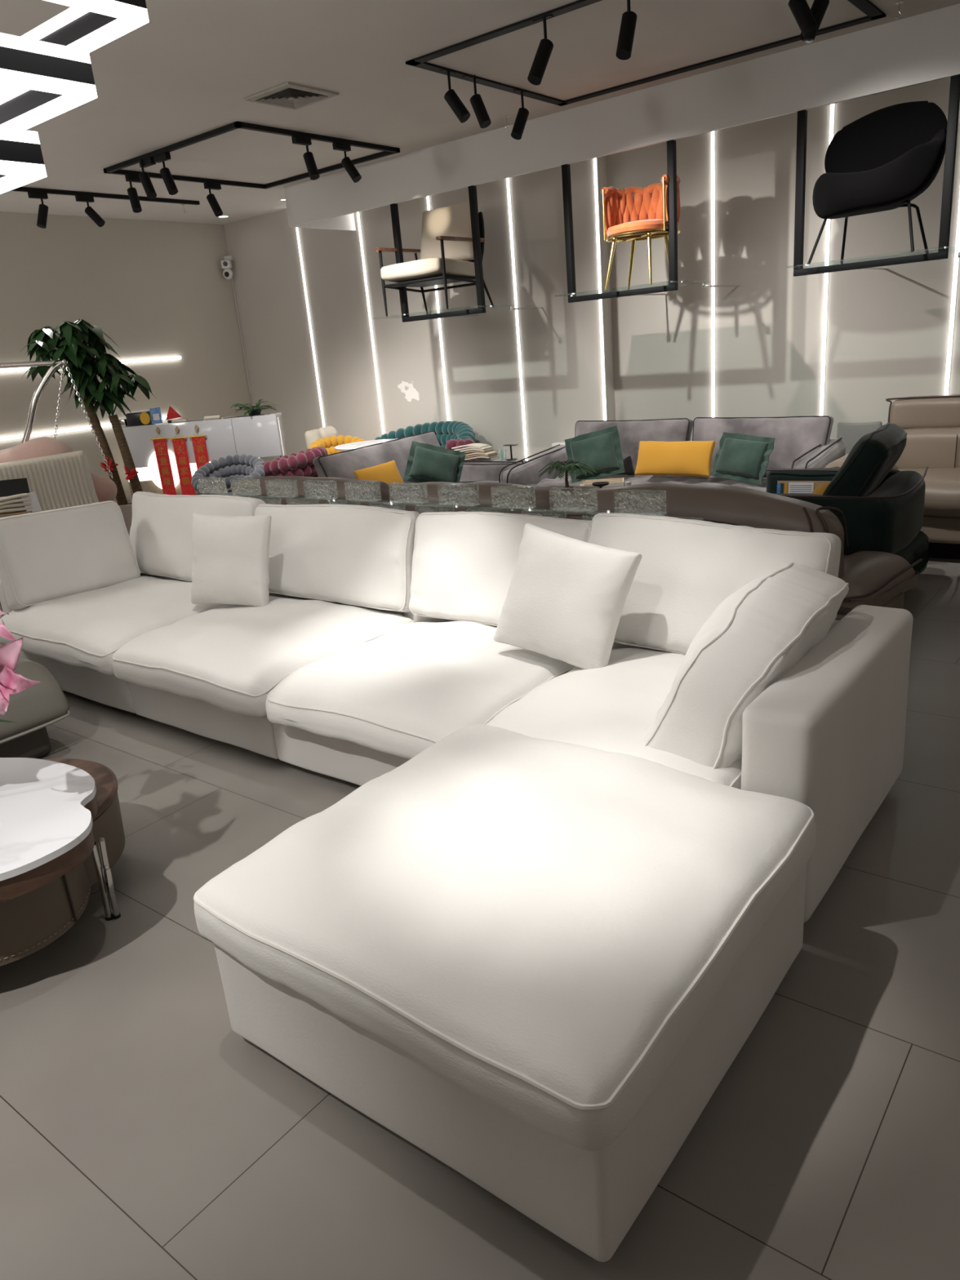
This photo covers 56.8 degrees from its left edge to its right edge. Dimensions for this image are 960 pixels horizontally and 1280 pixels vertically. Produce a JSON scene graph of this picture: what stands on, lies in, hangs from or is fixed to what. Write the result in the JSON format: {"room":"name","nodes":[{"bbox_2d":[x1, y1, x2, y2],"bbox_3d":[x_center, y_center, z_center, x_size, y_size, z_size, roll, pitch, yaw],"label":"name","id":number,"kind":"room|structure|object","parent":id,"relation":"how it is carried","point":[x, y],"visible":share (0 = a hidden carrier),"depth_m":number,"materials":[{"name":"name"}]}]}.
{"room":"store","nodes":[
{"label":"store","id":0,"kind":"room"},
{"bbox_2d":[0,211,261,502],"bbox_3d":[-6.044,-1.696,6.810,0.150,3.166,11.200,9,23,37],"label":"wall","id":1,"kind":"structure","parent":0,"point":[157,289],"depth_m":9.35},
{"bbox_2d":[0,557,959,1279],"bbox_3d":[-1.281,0.609,3.779,12.000,0.100,11.250,9,23,37],"label":"floor","id":2,"kind":"structure","parent":0,"point":[143,1136],"depth_m":1.98,"materials":[{"name":"tile"}]},
{"bbox_2d":[0,656,71,758],"bbox_3d":[-2.774,0.424,3.877,1.387,0.454,1.418,9,23,37],"label":"ottoman","id":3,"kind":"object","parent":2,"relation":"on","point":[42,704],"visible":0.83,"depth_m":3.91,"materials":[{"name":"grey"}]},
{"bbox_2d":[0,450,98,616],"bbox_3d":[-3.374,-0.664,6.251,0.172,1.115,1.500,11,24,40],"label":"seat","id":4,"kind":"object","parent":2,"relation":"on","point":[64,480],"visible":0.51,"depth_m":6.44,"materials":[{"name":"beige leather"}]},
{"bbox_2d":[0,358,116,502],"bbox_3d":[-3.651,-1.204,6.848,1.366,1.803,1.346,9,23,37],"label":"chair","id":5,"kind":"object","parent":2,"relation":"on","point":[105,488],"visible":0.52,"depth_m":6.84,"materials":[{"name":"silver metal"}]},
{"bbox_2d":[0,440,73,462],"bbox_3d":[-3.557,-1.175,6.663,0.614,0.557,1.033,9,23,37],"label":"backrest cushion","id":6,"kind":"object","parent":5,"relation":"on","point":[26,449],"depth_m":6.62,"materials":[{"name":"pink fabric"}]},
{"bbox_2d":[89,469,116,502],"bbox_3d":[-3.134,-1.205,7.068,0.376,0.349,0.392,9,23,37],"label":"cushion","id":7,"kind":"object","parent":5,"relation":"on","point":[105,488],"depth_m":7.00,"materials":[{"name":"pink fabric"}]},
{"bbox_2d":[0,757,124,966],"bbox_3d":[-1.591,0.707,2.715,0.948,0.432,1.030,-11,19,-18],"label":"coffee table","id":8,"kind":"object","parent":2,"relation":"on","point":[62,831],"visible":1,"depth_m":2.54,"materials":[{"name":"white stone"}]},
{"bbox_2d":[0,610,40,723],"bbox_3d":[-1.483,0.196,2.496,0.683,0.652,0.416,9,23,37],"label":"flower","id":9,"kind":"object","parent":8,"relation":"on","point":[11,682],"visible":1,"depth_m":2.31,"materials":[{"name":"pink plant"}]},
{"bbox_2d":[20,319,156,536],"bbox_3d":[-3.129,-1.570,7.390,0.994,2.077,0.662,-11,19,-19],"label":"tree","id":10,"kind":"object","parent":2,"relation":"on","point":[71,343],"visible":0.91,"depth_m":7.14,"materials":[{"name":"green plant"}]},
{"bbox_2d":[121,412,287,498],"bbox_3d":[-2.889,-1.770,9.459,1.660,1.120,0.321,-5,18,1],"label":"cabinet","id":11,"kind":"object","parent":2,"relation":"on","point":[259,436],"visible":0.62,"depth_m":9.22,"materials":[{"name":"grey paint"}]},
{"bbox_2d":[150,426,176,494],"bbox_3d":[-3.297,-1.834,9.270,0.179,0.768,0.031,-5,18,1],"label":"banner","id":12,"kind":"object","parent":11,"relation":"hanging from","point":[160,445],"visible":1,"depth_m":9.26,"materials":[{"name":"red fabric"}]},
{"bbox_2d":[169,426,195,495],"bbox_3d":[-3.100,-1.845,9.268,0.179,0.758,0.031,-5,18,1],"label":"banner","id":13,"kind":"object","parent":11,"relation":"hanging from","point":[180,447],"visible":1,"depth_m":9.26,"materials":[{"name":"red fabric"}]},
{"bbox_2d":[188,424,208,469],"bbox_3d":[-2.901,-1.919,9.245,0.179,0.637,0.031,-5,18,1],"label":"banner","id":14,"kind":"object","parent":11,"relation":"hanging from","point":[198,442],"visible":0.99,"depth_m":9.22,"materials":[{"name":"red fabric"}]},
{"bbox_2d":[121,412,281,427],"bbox_3d":[-2.935,-2.292,9.309,1.660,0.030,0.278,-5,18,1],"label":"countertop","id":15,"kind":"structure","parent":11,"relation":"on","point":[277,414],"depth_m":9.27,"materials":[{"name":"white"}]},
{"bbox_2d":[191,453,266,495],"bbox_3d":[-2.383,-1.376,8.575,0.718,0.756,0.714,9,23,37],"label":"chair","id":16,"kind":"object","parent":2,"relation":"on","point":[249,466],"visible":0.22,"depth_m":8.67,"materials":[{"name":"fabric"}]},
{"bbox_2d":[262,446,328,477],"bbox_3d":[-1.815,-1.482,8.796,0.695,0.810,0.698,9,23,37],"label":"chair","id":17,"kind":"object","parent":2,"relation":"on","point":[301,464],"visible":0.28,"depth_m":8.46,"materials":[{"name":"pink fabric"}]},
{"bbox_2d":[308,435,364,454],"bbox_3d":[-1.435,-1.724,9.336,0.664,0.813,0.667,9,23,37],"label":"chair","id":18,"kind":"object","parent":2,"relation":"on","point":[329,443],"visible":0.12,"depth_m":9.40,"materials":[{"name":"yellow fabric"}]},
{"bbox_2d":[312,431,524,483],"bbox_3d":[-0.521,-1.256,7.629,1.417,0.896,1.569,9,23,37],"label":"velvet sofa","id":19,"kind":"object","parent":2,"relation":"on","point":[343,464],"visible":0.13,"depth_m":7.74,"materials":[{"name":"grey"}]},
{"bbox_2d":[312,431,440,483],"bbox_3d":[-0.798,-1.498,7.764,0.283,0.473,1.559,8,22,35],"label":"cushion","id":20,"kind":"object","parent":19,"relation":"on","point":[343,464],"depth_m":7.55,"materials":[{"name":"grey fabric"}]},
{"bbox_2d":[353,460,404,484],"bbox_3d":[-0.822,-1.314,7.341,0.393,0.293,0.194,-16,21,-31],"label":"throw pillow","id":21,"kind":"object","parent":19,"relation":"on","point":[388,473],"visible":0.47,"depth_m":7.30,"materials":[{"name":"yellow fabric"}]},
{"bbox_2d":[403,440,466,483],"bbox_3d":[-0.390,-1.499,7.672,0.555,0.452,0.191,-4,18,2],"label":"throw pillow","id":22,"kind":"object","parent":19,"relation":"on","point":[426,463],"visible":0.88,"depth_m":7.63,"materials":[{"name":"green fabric"}]},
{"bbox_2d":[451,443,497,460],"bbox_3d":[-0.049,-1.692,7.977,0.416,0.137,0.140,9,23,37],"label":"stack","id":23,"kind":"object","parent":19,"relation":"on","point":[480,450],"visible":0.77,"depth_m":7.90,"materials":[{"name":"paper"}]},
{"bbox_2d":[374,420,475,448],"bbox_3d":[-0.601,-1.727,8.965,1.478,0.898,0.595,9,23,37],"label":"sofa","id":24,"kind":"object","parent":2,"relation":"on","point":[444,431],"visible":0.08,"depth_m":8.83,"materials":[{"name":"teal fabric"}]},
{"bbox_2d":[0,491,913,921],"bbox_3d":[-0.648,-0.052,3.922,4.469,0.955,1.182,9,23,37],"label":"sectional sofa","id":25,"kind":"object","parent":2,"relation":"on","point":[373,643],"visible":0.79,"depth_m":3.48,"materials":[{"name":"white fabric"}]},
{"bbox_2d":[0,500,140,609],"bbox_3d":[-2.303,-0.482,4.961,0.293,0.514,0.745,9,23,37],"label":"cushion","id":26,"kind":"object","parent":25,"relation":"on","point":[46,557],"depth_m":4.87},
{"bbox_2d":[0,575,229,675],"bbox_3d":[-1.895,-0.142,4.782,1.175,0.223,0.966,9,23,37],"label":"seat cushion","id":27,"kind":"object","parent":25,"relation":"on","point":[85,625],"depth_m":4.51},
{"bbox_2d":[128,491,265,582],"bbox_3d":[-1.641,-0.575,5.072,1.165,0.509,0.276,9,23,37],"label":"cushion","id":28,"kind":"object","parent":25,"relation":"on","point":[160,536],"depth_m":5.07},
{"bbox_2d":[191,512,271,606],"bbox_3d":[-1.233,-0.394,4.386,0.456,0.463,0.202,1,19,19],"label":"throw pillow","id":29,"kind":"object","parent":25,"relation":"on","point":[230,554],"visible":0.98,"depth_m":4.32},
{"bbox_2d":[112,595,413,716],"bbox_3d":[-0.996,0.005,4.101,1.120,0.231,0.966,9,23,37],"label":"seat cushion","id":30,"kind":"object","parent":25,"relation":"on","point":[228,657],"depth_m":3.86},
{"bbox_2d":[254,503,419,612],"bbox_3d":[-0.740,-0.425,4.392,1.116,0.486,0.275,9,23,37],"label":"cushion","id":31,"kind":"object","parent":25,"relation":"on","point":[359,557],"depth_m":4.23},
{"bbox_2d":[265,620,573,759],"bbox_3d":[-0.166,0.141,3.472,1.002,0.228,0.967,9,23,37],"label":"seat cushion","id":32,"kind":"object","parent":25,"relation":"on","point":[400,688],"depth_m":3.23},
{"bbox_2d":[409,511,591,624],"bbox_3d":[0.079,-0.293,3.773,0.930,0.489,0.291,9,23,37],"label":"cushion","id":33,"kind":"object","parent":25,"relation":"on","point":[462,564],"depth_m":3.78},
{"bbox_2d":[493,523,641,669],"bbox_3d":[0.307,-0.148,3.216,0.533,0.522,0.224,6,21,31],"label":"throw pillow","id":34,"kind":"object","parent":25,"relation":"on","point":[566,598],"visible":0.99,"depth_m":3.15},
{"bbox_2d":[486,647,741,789],"bbox_3d":[0.562,0.256,2.917,0.868,0.227,0.968,9,23,37],"label":"seat cushion","id":35,"kind":"object","parent":25,"relation":"on","point":[612,707],"depth_m":2.83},
{"bbox_2d":[588,512,841,653],"bbox_3d":[0.790,-0.184,3.224,0.943,0.509,0.292,9,23,37],"label":"cushion","id":36,"kind":"object","parent":25,"relation":"on","point":[686,568],"depth_m":3.17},
{"bbox_2d":[643,562,848,768],"bbox_3d":[0.824,0.072,2.687,0.361,0.455,0.816,9,23,37],"label":"cushion","id":37,"kind":"object","parent":25,"relation":"on","point":[763,628],"visible":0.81,"depth_m":2.52,"materials":[{"name":"white fabric"}]},
{"bbox_2d":[193,724,816,1262],"bbox_3d":[0.094,0.685,2.205,1.143,0.509,1.123,9,23,37],"label":"ottoman","id":38,"kind":"object","parent":2,"relation":"on","point":[536,964],"visible":1,"depth_m":1.84,"materials":[{"name":"white fabric"}]},
{"bbox_2d":[237,475,922,620],"bbox_3d":[0.194,-0.630,5.582,4.612,0.822,0.783,9,23,37],"label":"leather sofa","id":39,"kind":"object","parent":2,"relation":"on","point":[874,579],"visible":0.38,"depth_m":4.32,"materials":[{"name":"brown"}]},
{"bbox_2d":[549,484,613,488],"bbox_3d":[0.832,-0.755,6.271,1.100,0.570,0.500,9,23,37],"label":"coffee table","id":40,"kind":"object","parent":2,"relation":"on","point":[579,486],"visible":0.02,"depth_m":6.49,"materials":[{"name":"brown wood"}]},
{"bbox_2d":[537,458,596,487],"bbox_3d":[0.605,-1.144,6.229,0.391,0.228,0.425,9,23,37],"label":"palm plant","id":41,"kind":"object","parent":40,"relation":"on","point":[562,467],"visible":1,"depth_m":6.16,"materials":[{"name":"green plant"}]},
{"bbox_2d":[498,415,844,492],"bbox_3d":[1.460,-1.246,7.002,2.517,0.937,1.114,9,23,37],"label":"velvet sofa","id":42,"kind":"object","parent":2,"relation":"on","point":[800,442],"visible":0.25,"depth_m":6.84,"materials":[{"name":"grey"}]},
{"bbox_2d":[564,425,625,483],"bbox_3d":[0.914,-1.474,7.091,0.498,0.437,0.192,0,19,16],"label":"throw pillow","id":43,"kind":"object","parent":42,"relation":"on","point":[601,451],"visible":0.93,"depth_m":7.04,"materials":[{"name":"green fabric"}]},
{"bbox_2d":[575,417,693,474],"bbox_3d":[1.249,-1.590,7.369,1.062,0.464,0.251,9,23,37],"label":"cushion","id":44,"kind":"object","parent":42,"relation":"on","point":[631,433],"depth_m":7.24,"materials":[{"name":"grey fabric"}]},
{"bbox_2d":[537,473,766,492],"bbox_3d":[1.416,-1.203,6.932,2.069,0.142,0.859,9,23,37],"label":"seat cushion","id":45,"kind":"object","parent":42,"relation":"on","point":[635,480],"depth_m":6.84,"materials":[{"name":"grey fabric"}]},
{"bbox_2d":[634,440,715,476],"bbox_3d":[1.472,-1.377,6.732,0.616,0.257,0.163,9,23,37],"label":"throw pillow","id":46,"kind":"object","parent":42,"relation":"on","point":[686,458],"visible":1,"depth_m":6.67,"materials":[{"name":"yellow fabric"}]},
{"bbox_2d":[710,431,774,484],"bbox_3d":[1.884,-1.307,6.369,0.171,0.342,0.464,-17,22,-31],"label":"throw pillow","id":47,"kind":"object","parent":42,"relation":"on","point":[740,457],"visible":1,"depth_m":6.31,"materials":[{"name":"green fabric"}]},
{"bbox_2d":[693,415,833,476],"bbox_3d":[2.103,-1.452,6.721,1.065,0.474,0.250,9,23,37],"label":"cushion","id":48,"kind":"object","parent":42,"relation":"on","point":[793,436],"depth_m":6.53,"materials":[{"name":"grey fabric"}]},
{"bbox_2d":[765,422,928,576],"bbox_3d":[2.040,-0.734,5.226,1.018,0.980,0.924,9,23,37],"label":"velvet armchair","id":49,"kind":"object","parent":2,"relation":"on","point":[882,507],"visible":0.44,"depth_m":4.81,"materials":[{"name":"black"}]},
{"bbox_2d":[776,480,831,493],"bbox_3d":[2.000,-0.904,5.494,0.320,0.159,0.030,7,22,32],"label":"books","id":50,"kind":"object","parent":49,"relation":"on","point":[783,486],"visible":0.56,"depth_m":5.50,"materials":[{"name":"beige"}]},
{"bbox_2d":[822,423,906,496],"bbox_3d":[2.205,-0.985,5.061,0.341,0.415,0.777,7,22,32],"label":"cushion","id":51,"kind":"object","parent":49,"relation":"on","point":[866,470],"depth_m":4.79,"materials":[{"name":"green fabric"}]},
{"bbox_2d":[836,421,882,454],"bbox_3d":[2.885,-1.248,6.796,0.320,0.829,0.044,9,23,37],"label":"chair","id":52,"kind":"object","parent":2,"relation":"on","point":[851,433],"visible":0.33,"depth_m":6.70,"materials":[{"name":"grey fabric"}]},
{"bbox_2d":[823,395,959,559],"bbox_3d":[3.593,-0.980,5.491,2.666,1.020,1.110,9,23,37],"label":"leather sofa","id":53,"kind":"object","parent":2,"relation":"on","point":[931,424],"visible":0.32,"depth_m":6.00,"materials":[{"name":"brown"}]},
{"bbox_2d":[894,466,959,516],"bbox_3d":[3.143,-0.999,5.915,0.968,0.264,0.812,9,23,37],"label":"seat cushion","id":54,"kind":"object","parent":53,"relation":"on","point":[942,483],"depth_m":5.64,"materials":[{"name":"brown leather"}]},
{"bbox_3d":[-0.408,-0.264,4.818,3.510,0.757,0.160,9,23,37],"label":"wall","id":55,"kind":"structure","parent":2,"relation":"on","visible":0},
{"bbox_2d":[368,502,405,510],"bbox_3d":[-0.493,-0.678,4.720,0.228,0.101,0.054,9,23,37],"label":"brick","id":56,"kind":"object","parent":55,"relation":"on","point":[401,506],"visible":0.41,"depth_m":4.67,"materials":[{"name":"white"}]},
{"bbox_3d":[-0.508,-0.732,4.711,3.260,0.009,0.070,9,23,37],"label":"glass strip","id":57,"kind":"object","parent":56,"relation":"on","visible":0},
{"bbox_2d":[196,476,227,494],"bbox_3d":[-1.686,-0.973,5.585,0.228,0.101,0.054,9,23,37],"label":"brick","id":58,"kind":"object","parent":57,"relation":"on","point":[206,485],"visible":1,"depth_m":5.54,"materials":[{"name":"white"}]},
{"bbox_2d":[229,477,261,496],"bbox_3d":[-1.423,-0.930,5.385,0.228,0.101,0.054,9,23,37],"label":"brick","id":59,"kind":"object","parent":57,"relation":"on","point":[239,486],"visible":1,"depth_m":5.34,"materials":[{"name":"white"}]},
{"bbox_2d":[264,478,298,497],"bbox_3d":[-1.159,-0.888,5.185,0.228,0.101,0.054,9,23,37],"label":"brick","id":60,"kind":"object","parent":57,"relation":"on","point":[287,488],"visible":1,"depth_m":5.15,"materials":[{"name":"white"}]},
{"bbox_2d":[302,480,338,499],"bbox_3d":[-0.897,-0.845,4.986,0.228,0.101,0.054,9,23,37],"label":"brick","id":61,"kind":"object","parent":57,"relation":"on","point":[313,489],"visible":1,"depth_m":4.95,"materials":[{"name":"white"}]},
{"bbox_2d":[343,480,381,502],"bbox_3d":[-0.633,-0.802,4.786,0.228,0.101,0.054,9,23,37],"label":"brick","id":62,"kind":"object","parent":57,"relation":"on","point":[354,490],"visible":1,"depth_m":4.75,"materials":[{"name":"white"}]},
{"bbox_2d":[388,482,428,503],"bbox_3d":[-0.371,-0.760,4.587,0.228,0.101,0.054,9,23,37],"label":"brick","id":63,"kind":"object","parent":57,"relation":"on","point":[399,492],"visible":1,"depth_m":4.55,"materials":[{"name":"white"}]},
{"bbox_2d":[437,483,479,506],"bbox_3d":[-0.107,-0.717,4.387,0.228,0.101,0.054,9,23,37],"label":"brick","id":64,"kind":"object","parent":57,"relation":"on","point":[461,495],"visible":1,"depth_m":4.35,"materials":[{"name":"white"}]},
{"bbox_2d":[490,484,535,509],"bbox_3d":[0.156,-0.674,4.187,0.228,0.101,0.054,9,23,37],"label":"brick","id":65,"kind":"object","parent":57,"relation":"on","point":[522,497],"visible":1,"depth_m":4.16,"materials":[{"name":"white"}]},
{"bbox_2d":[549,487,598,511],"bbox_3d":[0.419,-0.632,3.988,0.228,0.101,0.054,9,23,37],"label":"brick","id":66,"kind":"object","parent":57,"relation":"on","point":[565,499],"visible":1,"depth_m":3.96,"materials":[{"name":"white"}]},
{"bbox_2d":[613,488,666,515],"bbox_3d":[0.682,-0.589,3.788,0.228,0.101,0.054,9,23,37],"label":"glass panel","id":67,"kind":"object","parent":57,"relation":"on","point":[650,502],"visible":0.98,"depth_m":3.76,"materials":[{"name":"silver"}]},
{"bbox_3d":[-3.069,-0.432,5.987,0.180,0.790,0.250,9,23,37],"label":"stand","id":68,"kind":"object","parent":2,"relation":"on","visible":0},
{"bbox_2d":[0,477,41,517],"bbox_3d":[-3.104,-0.966,5.780,0.397,0.321,0.139,-13,20,-22],"label":"hanger","id":69,"kind":"object","parent":68,"relation":"on","point":[13,492],"visible":0.98,"depth_m":5.81,"materials":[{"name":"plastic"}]},
{"bbox_2d":[0,0,959,224],"bbox_3d":[-1.555,-2.481,2.758,12.000,0.100,11.250,9,23,37],"label":"ceiling","id":70,"kind":"structure","parent":0,"point":[189,71],"depth_m":5.22,"materials":[{"name":"paint"}]},
{"bbox_2d":[0,0,149,194],"bbox_3d":[-1.497,-1.504,1.756,1.152,1.132,1.038,9,23,37],"label":"chandelier","id":71,"kind":"object","parent":70,"relation":"hanging from","point":[46,72],"visible":1,"depth_m":1.90,"materials":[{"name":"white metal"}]},
{"bbox_2d":[9,186,199,204],"bbox_3d":[-3.356,-3.938,7.863,0.035,0.031,2.050,9,23,37],"label":"rail","id":72,"kind":"object","parent":70,"relation":"attached to","point":[20,188],"visible":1,"depth_m":7.84,"materials":[{"name":"black metal"}]},
{"bbox_2d":[103,120,399,189],"bbox_3d":[-1.796,-3.806,7.044,1.675,0.031,1.615,9,23,37],"label":"track light","id":73,"kind":"object","parent":70,"relation":"attached to","point":[387,150],"visible":1,"depth_m":6.82,"materials":[{"name":"black metal"}]},
{"bbox_2d":[153,151,177,195],"bbox_3d":[-2.315,-3.442,6.567,0.155,0.274,0.078,9,23,37],"label":"spotlight","id":74,"kind":"object","parent":73,"relation":"hanging from","point":[165,172],"visible":1,"depth_m":6.54,"materials":[{"name":"black metal"}]},
{"bbox_2d":[291,135,319,180],"bbox_3d":[-1.260,-3.490,6.433,0.128,0.276,0.172,9,23,37],"label":"spotlight","id":75,"kind":"object","parent":73,"relation":"hanging from","point":[308,157],"visible":1,"depth_m":6.44,"materials":[{"name":"black metal"}]},
{"bbox_2d":[332,142,361,182],"bbox_3d":[-1.008,-3.610,6.717,0.153,0.268,0.168,9,23,37],"label":"spotlight","id":76,"kind":"object","parent":73,"relation":"hanging from","point":[347,163],"visible":1,"depth_m":6.73,"materials":[{"name":"black metal"}]},
{"bbox_2d":[244,81,338,110],"bbox_3d":[-1.162,-3.352,5.483,0.410,0.019,0.410,9,23,37],"label":"ceiling vent","id":77,"kind":"object","parent":70,"relation":"in","point":[291,95],"visible":1,"depth_m":5.46,"materials":[{"name":"black"}]},
{"bbox_2d":[405,0,885,106],"bbox_3d":[0.922,-3.381,4.996,2.146,0.012,1.636,9,23,37],"label":"track light","id":78,"kind":"object","parent":70,"relation":"attached to","point":[869,9],"visible":1,"depth_m":5.11,"materials":[{"name":"black metal"}]},
{"bbox_2d":[440,69,470,123],"bbox_3d":[-0.132,-3.212,5.245,0.154,0.286,0.112,9,23,37],"label":"spotlight","id":79,"kind":"object","parent":78,"relation":"hanging from","point":[451,98],"visible":1,"depth_m":5.22,"materials":[{"name":"black metal"}]},
{"bbox_2d":[462,75,491,128],"bbox_3d":[-0.001,-3.269,5.395,0.164,0.294,0.119,9,23,37],"label":"spotlight","id":80,"kind":"object","parent":78,"relation":"hanging from","point":[476,100],"visible":1,"depth_m":5.36,"materials":[{"name":"black metal"}]},
{"bbox_2d":[511,88,528,139],"bbox_3d":[0.268,-3.424,5.789,0.091,0.291,0.180,9,23,37],"label":"spotlight","id":81,"kind":"object","parent":78,"relation":"hanging from","point":[522,114],"visible":1,"depth_m":5.76,"materials":[{"name":"black metal"}]},
{"bbox_2d":[527,14,553,85],"bbox_3d":[0.297,-2.994,4.511,0.123,0.312,0.165,9,23,37],"label":"spotlight","id":82,"kind":"object","parent":78,"relation":"hanging from","point":[545,46],"visible":1,"depth_m":4.49,"materials":[{"name":"black metal"}]},
{"bbox_2d":[615,0,636,60],"bbox_3d":[0.685,-2.936,4.227,0.110,0.308,0.146,9,23,37],"label":"spotlight","id":83,"kind":"object","parent":78,"relation":"hanging from","point":[628,25],"visible":1,"depth_m":4.20,"materials":[{"name":"black metal"}]},
{"bbox_2d":[788,0,818,38],"bbox_3d":[1.525,-3.005,4.181,0.143,0.292,0.110,9,23,37],"label":"spotlight","id":84,"kind":"object","parent":78,"relation":"hanging from","point":[801,11],"visible":1,"depth_m":4.17,"materials":[{"name":"black metal"}]},
{"bbox_2d":[223,77,959,462],"bbox_3d":[1.877,-2.548,7.265,11.600,3.166,0.300,9,23,37],"label":"wall","id":85,"kind":"structure","parent":0,"point":[887,330],"depth_m":7.62,"materials":[{"name":"grey paint"}]},
{"bbox_2d":[296,227,324,426],"bbox_3d":[-1.837,-3.098,9.894,0.032,3.146,0.012,9,23,37],"label":"light strip","id":86,"kind":"object","parent":85,"relation":"attached to","point":[297,228],"visible":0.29,"depth_m":9.77,"materials":[{"name":"white plastic"}]},
{"bbox_2d":[356,212,384,434],"bbox_3d":[-1.110,-2.980,9.342,0.032,3.146,0.012,9,23,37],"label":"light strip","id":87,"kind":"object","parent":85,"relation":"attached to","point":[357,213],"visible":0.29,"depth_m":9.22,"materials":[{"name":"white plastic"}]},
{"bbox_2d":[390,185,485,322],"bbox_3d":[-0.361,-3.235,7.510,0.905,0.957,0.048,9,23,37],"label":"rack","id":88,"kind":"object","parent":85,"relation":"hanging from","point":[481,308],"visible":1,"depth_m":7.42,"materials":[{"name":"black metal"}]},
{"bbox_2d":[448,306,542,317],"bbox_3d":[-0.160,-2.879,7.814,1.040,0.039,1.170,9,23,37],"label":"glass shelf","id":89,"kind":"object","parent":88,"relation":"attached to","point":[511,308],"visible":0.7,"depth_m":7.87,"materials":[{"name":"white"}]},
{"bbox_2d":[373,201,493,316],"bbox_3d":[-0.368,-3.281,7.646,0.776,0.864,0.753,9,23,37],"label":"armchair","id":90,"kind":"object","parent":89,"relation":"on","point":[446,251],"visible":0.91,"depth_m":7.58,"materials":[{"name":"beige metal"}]},
{"bbox_2d":[380,257,475,282],"bbox_3d":[-0.416,-3.165,7.631,0.665,0.169,0.602,9,23,37],"label":"seat cushion","id":91,"kind":"object","parent":90,"relation":"on","point":[437,269],"depth_m":7.42,"materials":[{"name":"beige fabric"}]},
{"bbox_2d":[420,201,478,260],"bbox_3d":[-0.270,-3.528,7.730,0.598,0.464,0.202,9,23,37],"label":"cushion","id":92,"kind":"object","parent":90,"relation":"on","point":[454,220],"depth_m":7.65,"materials":[{"name":"beige fabric"}]},
{"bbox_2d":[506,177,528,461],"bbox_3d":[0.359,-2.742,8.227,0.032,3.146,0.012,9,23,37],"label":"light strip","id":93,"kind":"object","parent":85,"relation":"attached to","point":[507,179],"visible":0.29,"depth_m":8.15,"materials":[{"name":"white plastic"}]},
{"bbox_2d":[593,157,606,420],"bbox_3d":[1.056,-2.629,7.698,0.032,3.146,0.012,9,23,37],"label":"light strip","id":94,"kind":"object","parent":85,"relation":"attached to","point":[595,166],"visible":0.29,"depth_m":7.56,"materials":[{"name":"white plastic"}]},
{"bbox_2d":[561,139,678,302],"bbox_3d":[1.012,-3.012,6.468,0.900,0.957,0.048,9,23,37],"label":"hanging display frame","id":95,"kind":"structure","parent":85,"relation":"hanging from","point":[671,144],"depth_m":6.51,"materials":[{"name":"black metal"}]},
{"bbox_2d":[629,283,738,296],"bbox_3d":[1.319,-2.669,6.780,0.930,0.039,1.320,9,23,37],"label":"glass shelf","id":96,"kind":"object","parent":95,"relation":"attached to","point":[704,285],"visible":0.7,"depth_m":6.89,"materials":[{"name":"white"}]},
{"bbox_2d":[600,173,680,290],"bbox_3d":[1.178,-2.945,6.451,0.564,0.718,0.538,12,25,42],"label":"dining chair","id":97,"kind":"object","parent":96,"relation":"on","point":[619,206],"visible":0.85,"depth_m":6.49,"materials":[{"name":"fabric"}]},
{"bbox_2d":[283,3,959,231],"bbox_3d":[2.216,-3.580,5.782,9.550,0.344,0.860,9,23,37],"label":"ceiling beam","id":98,"kind":"structure","parent":85,"relation":"attached to","point":[925,47],"depth_m":6.00,"materials":[{"name":"paint"}]},
{"bbox_2d":[711,130,715,417],"bbox_3d":[1.900,-2.551,7.237,0.032,3.146,0.012,9,23,37],"label":"light strip","id":99,"kind":"object","parent":85,"relation":"attached to","point":[713,133],"visible":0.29,"depth_m":7.10,"materials":[{"name":"white plastic"}]},
{"bbox_2d":[819,103,835,415],"bbox_3d":[2.604,-2.437,6.703,0.032,3.146,0.012,9,23,37],"label":"light strip","id":100,"kind":"object","parent":85,"relation":"attached to","point":[832,106],"visible":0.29,"depth_m":6.66,"materials":[{"name":"white plastic"}]},
{"bbox_2d":[793,74,959,276],"bbox_3d":[2.390,-2.788,5.422,0.910,0.957,0.048,9,23,37],"label":"hanging display frame","id":101,"kind":"structure","parent":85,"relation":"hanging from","point":[954,90],"depth_m":5.46,"materials":[{"name":"black metal"}]},
{"bbox_2d":[859,252,959,270],"bbox_3d":[2.670,-2.450,5.755,0.910,0.039,1.320,9,23,37],"label":"glass shelf","id":102,"kind":"object","parent":101,"relation":"attached to","point":[958,255],"visible":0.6,"depth_m":6.11,"materials":[{"name":"white"}]},
{"bbox_2d":[807,100,947,264],"bbox_3d":[2.416,-2.795,5.405,0.737,0.881,0.668,9,23,37],"label":"lounge chair","id":103,"kind":"object","parent":102,"relation":"on","point":[884,159],"visible":0.98,"depth_m":5.33,"materials":[{"name":"black fabric"}]},
{"bbox_2d":[943,186,959,395],"bbox_3d":[3.293,-2.326,6.180,0.032,3.146,0.012,9,23,37],"label":"light strip","id":104,"kind":"object","parent":85,"relation":"attached to","point":[956,263],"visible":0.44,"depth_m":6.18,"materials":[{"name":"white plastic"}]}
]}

